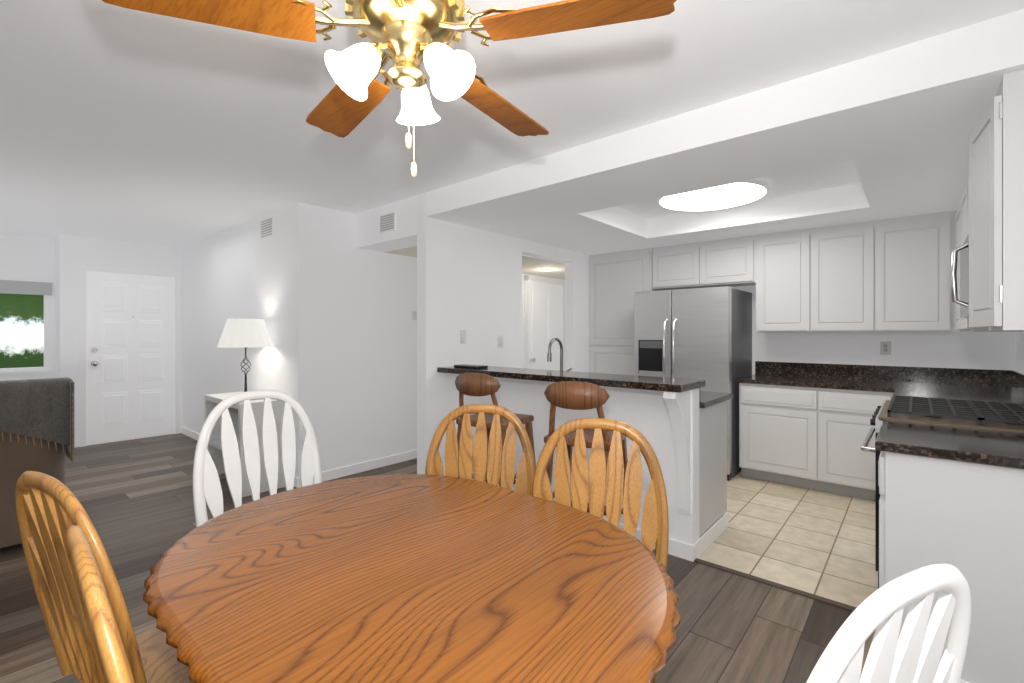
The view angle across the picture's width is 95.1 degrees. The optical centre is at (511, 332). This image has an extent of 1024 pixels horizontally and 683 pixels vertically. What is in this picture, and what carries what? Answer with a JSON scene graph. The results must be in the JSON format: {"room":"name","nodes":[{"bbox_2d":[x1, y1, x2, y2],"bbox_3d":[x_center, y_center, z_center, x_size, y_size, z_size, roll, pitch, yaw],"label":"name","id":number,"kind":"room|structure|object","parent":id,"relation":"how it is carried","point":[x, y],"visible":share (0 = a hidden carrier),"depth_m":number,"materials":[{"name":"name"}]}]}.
{"room":"dining room","nodes":[
{"label":"dining room","id":0,"kind":"room"},
{"bbox_2d":[0,234,53,380],"bbox_3d":[-6.945,0.100,4.060,0.120,2.440,4.270,0,0,41],"label":"wall window","id":1,"kind":"structure","parent":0,"point":[22,258],"depth_m":5.49,"materials":[{"name":"white paint"}]},
{"bbox_2d":[0,295,50,374],"bbox_3d":[-6.075,-0.040,5.026,0.135,1.020,1.610,0,0,41],"label":"window","id":2,"kind":"structure","parent":1,"relation":"in","point":[24,370],"depth_m":5.59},
{"bbox_2d":[0,280,51,294],"bbox_3d":[-6.038,-0.525,4.994,0.028,0.150,1.630,0,0,41],"label":"window blind","id":3,"kind":"object","parent":1,"relation":"attached to","point":[6,286],"depth_m":5.43,"materials":[{"name":"white plastic"}]},
{"bbox_2d":[54,234,181,446],"bbox_3d":[-4.979,0.100,5.955,0.620,2.440,1.170,0,0,41],"label":"wall","id":4,"kind":"structure","parent":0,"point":[70,252],"depth_m":5.44,"materials":[{"name":"white paint"}]},
{"bbox_2d":[79,265,180,446],"bbox_3d":[-4.665,0.265,5.777,0.085,2.110,0.990,0,0,41],"label":"front door","id":5,"kind":"structure","parent":4,"relation":"in","point":[130,323],"depth_m":5.76,"materials":[{"name":"white wood"}]},
{"bbox_2d":[182,202,564,476],"bbox_3d":[-1.675,0.100,7.219,3.970,2.440,5.060,0,0,41],"label":"wall","id":6,"kind":"structure","parent":0,"point":[336,314],"depth_m":4.50,"materials":[{"name":"white paint"}]},
{"bbox_2d":[74,426,416,487],"bbox_3d":[-4.043,1.278,4.693,9.162,0.085,3.070,0,0,-10],"label":"baseboard","id":7,"kind":"structure","parent":6,"relation":"attached to","point":[381,462],"depth_m":4.54,"materials":[{"name":"white wood"}]},
{"bbox_2d":[260,216,273,239],"bbox_3d":[-2.314,-0.990,4.421,0.280,0.180,0.011,0,0,41],"label":"air vent","id":8,"kind":"object","parent":6,"relation":"in","point":[266,225],"visible":1,"depth_m":4.41,"materials":[{"name":"white metal"}]},
{"bbox_2d":[412,311,416,319],"bbox_3d":[-1.014,-0.185,4.931,0.018,0.090,0.080,0,0,41],"label":"thermostat","id":9,"kind":"object","parent":6,"relation":"attached to","point":[414,313],"visible":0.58,"depth_m":4.91,"materials":[{"name":"white plastic"}]},
{"bbox_2d":[524,275,564,370],"bbox_3d":[0.502,0.270,6.648,0.068,2.100,0.960,0,0,41],"label":"hall door","id":10,"kind":"structure","parent":6,"relation":"in","point":[544,298],"depth_m":6.61,"materials":[{"name":"white wood"}]},
{"bbox_2d":[0,433,875,682],"bbox_3d":[-1.608,1.360,3.647,9.200,0.080,10.620,0,0,41],"label":"floor","id":11,"kind":"structure","parent":0,"point":[136,494],"depth_m":2.34,"materials":[{"name":"brown wood"}]},
{"bbox_2d":[0,432,64,547],"bbox_3d":[-3.879,0.820,2.470,0.980,1.000,2.150,0,0,41],"label":"sofa","id":12,"kind":"object","parent":11,"relation":"on","point":[16,459],"visible":0.31,"depth_m":2.79,"materials":[{"name":"brown fabric"}]},
{"bbox_2d":[0,377,73,462],"bbox_3d":[-3.138,0.557,2.769,0.398,0.526,0.772,0,0,41],"label":"throw blanket","id":13,"kind":"object","parent":12,"relation":"on","point":[42,409],"visible":1,"depth_m":2.86,"materials":[{"name":"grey fabric"}]},
{"bbox_2d":[66,525,134,682],"bbox_3d":[-0.474,0.811,0.876,0.500,1.022,0.514,0,0,43],"label":"oak chair","id":14,"kind":"object","parent":11,"relation":"on","point":[113,657],"visible":1,"depth_m":0.59,"materials":[{"name":"brown wood"}]},
{"bbox_2d":[15,471,193,682],"bbox_3d":[-0.889,0.811,1.222,0.500,1.022,0.514,0,0,29],"label":"oak chair","id":15,"kind":"object","parent":11,"relation":"on","point":[46,508],"visible":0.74,"depth_m":1.08,"materials":[{"name":"brown wood"}]},
{"bbox_2d":[204,391,284,496],"bbox_3d":[-2.377,0.945,4.195,0.880,0.750,0.405,0,0,41],"label":"console table","id":16,"kind":"object","parent":11,"relation":"on","point":[211,400],"visible":0.29,"depth_m":3.98,"materials":[{"name":"white paint"}]},
{"bbox_2d":[217,319,272,391],"bbox_3d":[-2.402,0.220,4.227,0.445,0.700,0.445,0,0,41],"label":"table lamp","id":17,"kind":"object","parent":16,"relation":"on","point":[237,333],"visible":0.86,"depth_m":4.09,"materials":[{"name":"white fabric"}]},
{"bbox_2d":[193,390,321,526],"bbox_3d":[-0.899,0.784,1.833,0.525,1.077,0.500,0,0,41],"label":"end chair","id":18,"kind":"object","parent":11,"relation":"on","point":[207,489],"visible":0.48,"depth_m":1.94,"materials":[{"name":"white paint"}]},
{"bbox_2d":[143,474,679,682],"bbox_3d":[-0.276,0.940,1.249,1.386,0.760,1.048,0,0,41],"label":"dining table","id":19,"kind":"object","parent":11,"relation":"on","point":[397,578],"visible":1,"depth_m":1.02,"materials":[{"name":"brown wood"}]},
{"bbox_2d":[425,404,534,494],"bbox_3d":[-0.154,0.814,1.763,0.472,1.017,0.513,0,0,6],"label":"oak chair","id":20,"kind":"object","parent":11,"relation":"on","point":[465,461],"visible":0.34,"depth_m":1.97,"materials":[{"name":"brown wood"}]},
{"bbox_2d":[455,373,535,486],"bbox_3d":[-0.117,0.785,3.122,0.445,1.070,0.472,0,0,33],"label":"bar stool","id":21,"kind":"object","parent":11,"relation":"on","point":[470,384],"visible":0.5,"depth_m":2.95,"materials":[{"name":"brown wood"}]},
{"bbox_2d":[544,381,627,515],"bbox_3d":[0.418,0.785,2.621,0.445,1.070,0.472,0,0,26],"label":"bar stool","id":22,"kind":"object","parent":11,"relation":"on","point":[574,395],"visible":0.48,"depth_m":2.43,"materials":[{"name":"brown wood"}]},
{"bbox_2d":[531,418,668,682],"bbox_3d":[0.242,0.814,1.440,0.472,1.017,0.513,0,0,16],"label":"oak chair","id":23,"kind":"object","parent":11,"relation":"on","point":[655,522],"visible":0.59,"depth_m":1.63,"materials":[{"name":"brown wood"}]},
{"bbox_2d":[694,558,855,611],"bbox_3d":[1.386,1.317,2.443,0.875,0.006,0.040,0,0,41],"label":"trim","id":24,"kind":"structure","parent":11,"relation":"on","point":[761,580],"depth_m":2.44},
{"bbox_2d":[806,564,970,682],"bbox_3d":[0.425,0.819,0.841,0.481,1.007,0.511,0,0,-26],"label":"chair","id":25,"kind":"object","parent":11,"relation":"on","point":[914,657],"visible":1,"depth_m":0.63,"materials":[{"name":"white paint"}]},
{"bbox_2d":[875,420,1023,682],"bbox_3d":[1.844,0.802,1.794,0.687,1.035,0.587,0,0,41],"label":"base cabinet","id":26,"kind":"object","parent":11,"relation":"on","point":[951,495],"visible":0.79,"depth_m":1.66,"materials":[{"name":"white wood"}]},
{"bbox_2d":[356,195,564,279],"bbox_3d":[0.354,-0.958,5.824,0.925,0.324,4.520,0,0,41],"label":"ceiling","id":27,"kind":"structure","parent":0,"point":[402,240],"depth_m":4.26,"materials":[{"name":"white paint"}]},
{"bbox_2d":[379,211,395,233],"bbox_3d":[-1.083,-0.960,4.071,0.240,0.160,0.011,0,0,41],"label":"ceiling vent","id":28,"kind":"object","parent":27,"relation":"in","point":[387,222],"visible":1,"depth_m":4.06,"materials":[{"name":"white metal"}]},
{"bbox_2d":[417,193,588,475],"bbox_3d":[0.437,0.100,5.832,1.040,2.440,4.640,0,0,41],"label":"wall","id":29,"kind":"structure","parent":0,"point":[469,279],"depth_m":4.09,"materials":[{"name":"paint"}]},
{"bbox_2d":[460,330,465,342],"bbox_3d":[-0.425,0.030,4.029,0.011,0.104,0.059,0,0,41],"label":"switch plates","id":30,"kind":"object","parent":29,"relation":"attached to","point":[463,338],"depth_m":4.03,"materials":[{"name":"white plastic"}]},
{"bbox_2d":[498,335,502,347],"bbox_3d":[-0.112,0.080,4.392,0.011,0.113,0.056,0,0,41],"label":"switch plates","id":31,"kind":"object","parent":29,"relation":"attached to","point":[500,337],"depth_m":4.40,"materials":[{"name":"white plastic"}]},
{"bbox_2d":[0,0,1023,247],"bbox_3d":[-1.608,-1.170,3.647,9.200,0.100,10.620,0,0,41],"label":"ceiling","id":32,"kind":"structure","parent":0,"point":[117,123],"depth_m":2.22,"materials":[{"name":"paint"}]},
{"bbox_2d":[102,0,676,176],"bbox_3d":[-0.294,-0.784,1.348,1.382,0.669,1.375,0,0,41],"label":"ceiling fan","id":33,"kind":"object","parent":32,"relation":"attached to","point":[411,33],"visible":1,"depth_m":1.25,"materials":[{"name":"brown wood"}]},
{"bbox_2d":[657,178,769,210],"bbox_3d":[1.560,-1.068,3.674,0.810,0.102,0.810,0,0,41],"label":"kitchen ceiling light","id":34,"kind":"object","parent":32,"relation":"attached to","point":[744,192],"visible":0.81,"depth_m":3.56,"materials":[{"name":"white"}]},
{"bbox_2d":[426,9,1023,254],"bbox_3d":[1.572,-1.025,3.650,3.530,0.190,2.820,0,0,41],"label":"ceiling","id":35,"kind":"structure","parent":0,"point":[905,116],"depth_m":2.58,"materials":[{"name":"paint"}]},
{"bbox_2d":[698,470,877,607],"bbox_3d":[1.944,1.360,3.752,3.960,0.080,2.680,0,0,41],"label":"floor","id":36,"kind":"structure","parent":0,"point":[820,543],"depth_m":2.98,"materials":[{"name":"beige tile"}]},
{"bbox_2d":[437,366,732,561],"bbox_3d":[0.453,0.800,3.519,2.002,1.040,0.940,0,0,41],"label":"peninsula bar","id":37,"kind":"object","parent":36,"relation":"on","point":[685,426],"visible":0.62,"depth_m":2.92,"materials":[{"name":"paint"}]},
{"bbox_2d":[454,364,487,368],"bbox_3d":[-0.336,0.271,3.804,0.280,0.017,0.120,0,0,41],"label":"tray","id":38,"kind":"object","parent":37,"relation":"on","point":[460,365],"visible":1,"depth_m":3.77,"materials":[{"name":"black plastic"}]},
{"bbox_2d":[547,338,571,370],"bbox_3d":[0.393,0.226,3.872,0.131,0.376,0.220,0,0,41],"label":"kitchen faucet","id":39,"kind":"object","parent":37,"relation":"on","point":[549,354],"visible":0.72,"depth_m":3.90,"materials":[{"name":"silver metal"}]},
{"bbox_2d":[589,248,659,374],"bbox_3d":[1.329,0.197,5.469,0.780,2.247,0.377,0,0,41],"label":"pantry cabinet","id":40,"kind":"object","parent":36,"relation":"on","point":[614,277],"visible":0.5,"depth_m":5.35,"materials":[{"name":"white wood"}]},
{"bbox_2d":[634,286,751,480],"bbox_3d":[1.813,0.453,4.717,0.910,1.735,0.849,0,0,41],"label":"fridge","id":41,"kind":"object","parent":36,"relation":"on","point":[705,334],"visible":0.55,"depth_m":4.38,"materials":[{"name":"grey metal"}]},
{"bbox_2d":[737,361,1023,500],"bbox_3d":[2.631,0.802,3.555,1.797,1.035,1.574,0,0,41],"label":"base cabinet","id":42,"kind":"object","parent":36,"relation":"on","point":[804,425],"visible":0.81,"depth_m":3.89,"materials":[{"name":"white wood"}]},
{"bbox_2d":[861,395,1023,588],"bbox_3d":[2.241,0.818,2.345,0.752,1.005,0.756,0,0,41],"label":"range","id":43,"kind":"object","parent":36,"relation":"on","point":[997,416],"visible":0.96,"depth_m":2.26,"materials":[{"name":"black metal"}]},
{"bbox_2d":[731,286,1014,374],"bbox_3d":[2.604,0.100,4.754,3.650,2.440,0.200,0,0,41],"label":"wall","id":44,"kind":"structure","parent":0,"point":[962,350],"depth_m":4.05,"materials":[{"name":"paint"}]},
{"bbox_2d":[652,210,957,331],"bbox_3d":[2.545,-0.469,4.433,2.410,0.917,0.357,0,0,41],"label":"upper cabinet","id":45,"kind":"object","parent":44,"relation":"attached to","point":[892,274],"visible":0.99,"depth_m":3.99,"materials":[{"name":"white wood"}]},
{"bbox_2d":[880,342,890,354],"bbox_3d":[3.242,0.133,4.066,0.075,0.115,0.008,0,0,41],"label":"kitchen outlet","id":46,"kind":"object","parent":44,"relation":"attached to","point":[885,347],"visible":1,"depth_m":4.07,"materials":[{"name":"white plastic"}]},
{"bbox_2d":[1015,332,1023,373],"bbox_3d":[1.000,0.100,0.194,0.120,2.440,8.800,0,0,41],"label":"wall","id":47,"kind":"structure","parent":0,"point":[1019,336],"depth_m":3.42,"materials":[{"name":"paint"}]},
{"bbox_2d":[956,69,1023,331],"bbox_3d":[2.657,-0.469,2.514,0.396,0.917,2.442,0,0,41],"label":"upper cabinet","id":48,"kind":"object","parent":47,"relation":"attached to","point":[990,210],"visible":0.93,"depth_m":1.69,"materials":[{"name":"white wood"}]},
{"bbox_2d":[950,234,968,318],"bbox_3d":[2.379,-0.275,2.227,0.443,0.390,0.756,0,0,41],"label":"microwave","id":49,"kind":"object","parent":48,"relation":"attached to","point":[963,302],"visible":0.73,"depth_m":2.25,"materials":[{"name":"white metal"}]},
{"label":"outside","id":50,"kind":"structure","parent":0,"visible":0},
{"bbox_2d":[0,293,43,367],"bbox_3d":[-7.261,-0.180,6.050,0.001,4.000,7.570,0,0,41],"label":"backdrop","id":51,"kind":"structure","parent":50,"point":[21,315],"depth_m":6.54,"materials":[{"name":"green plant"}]}
]}

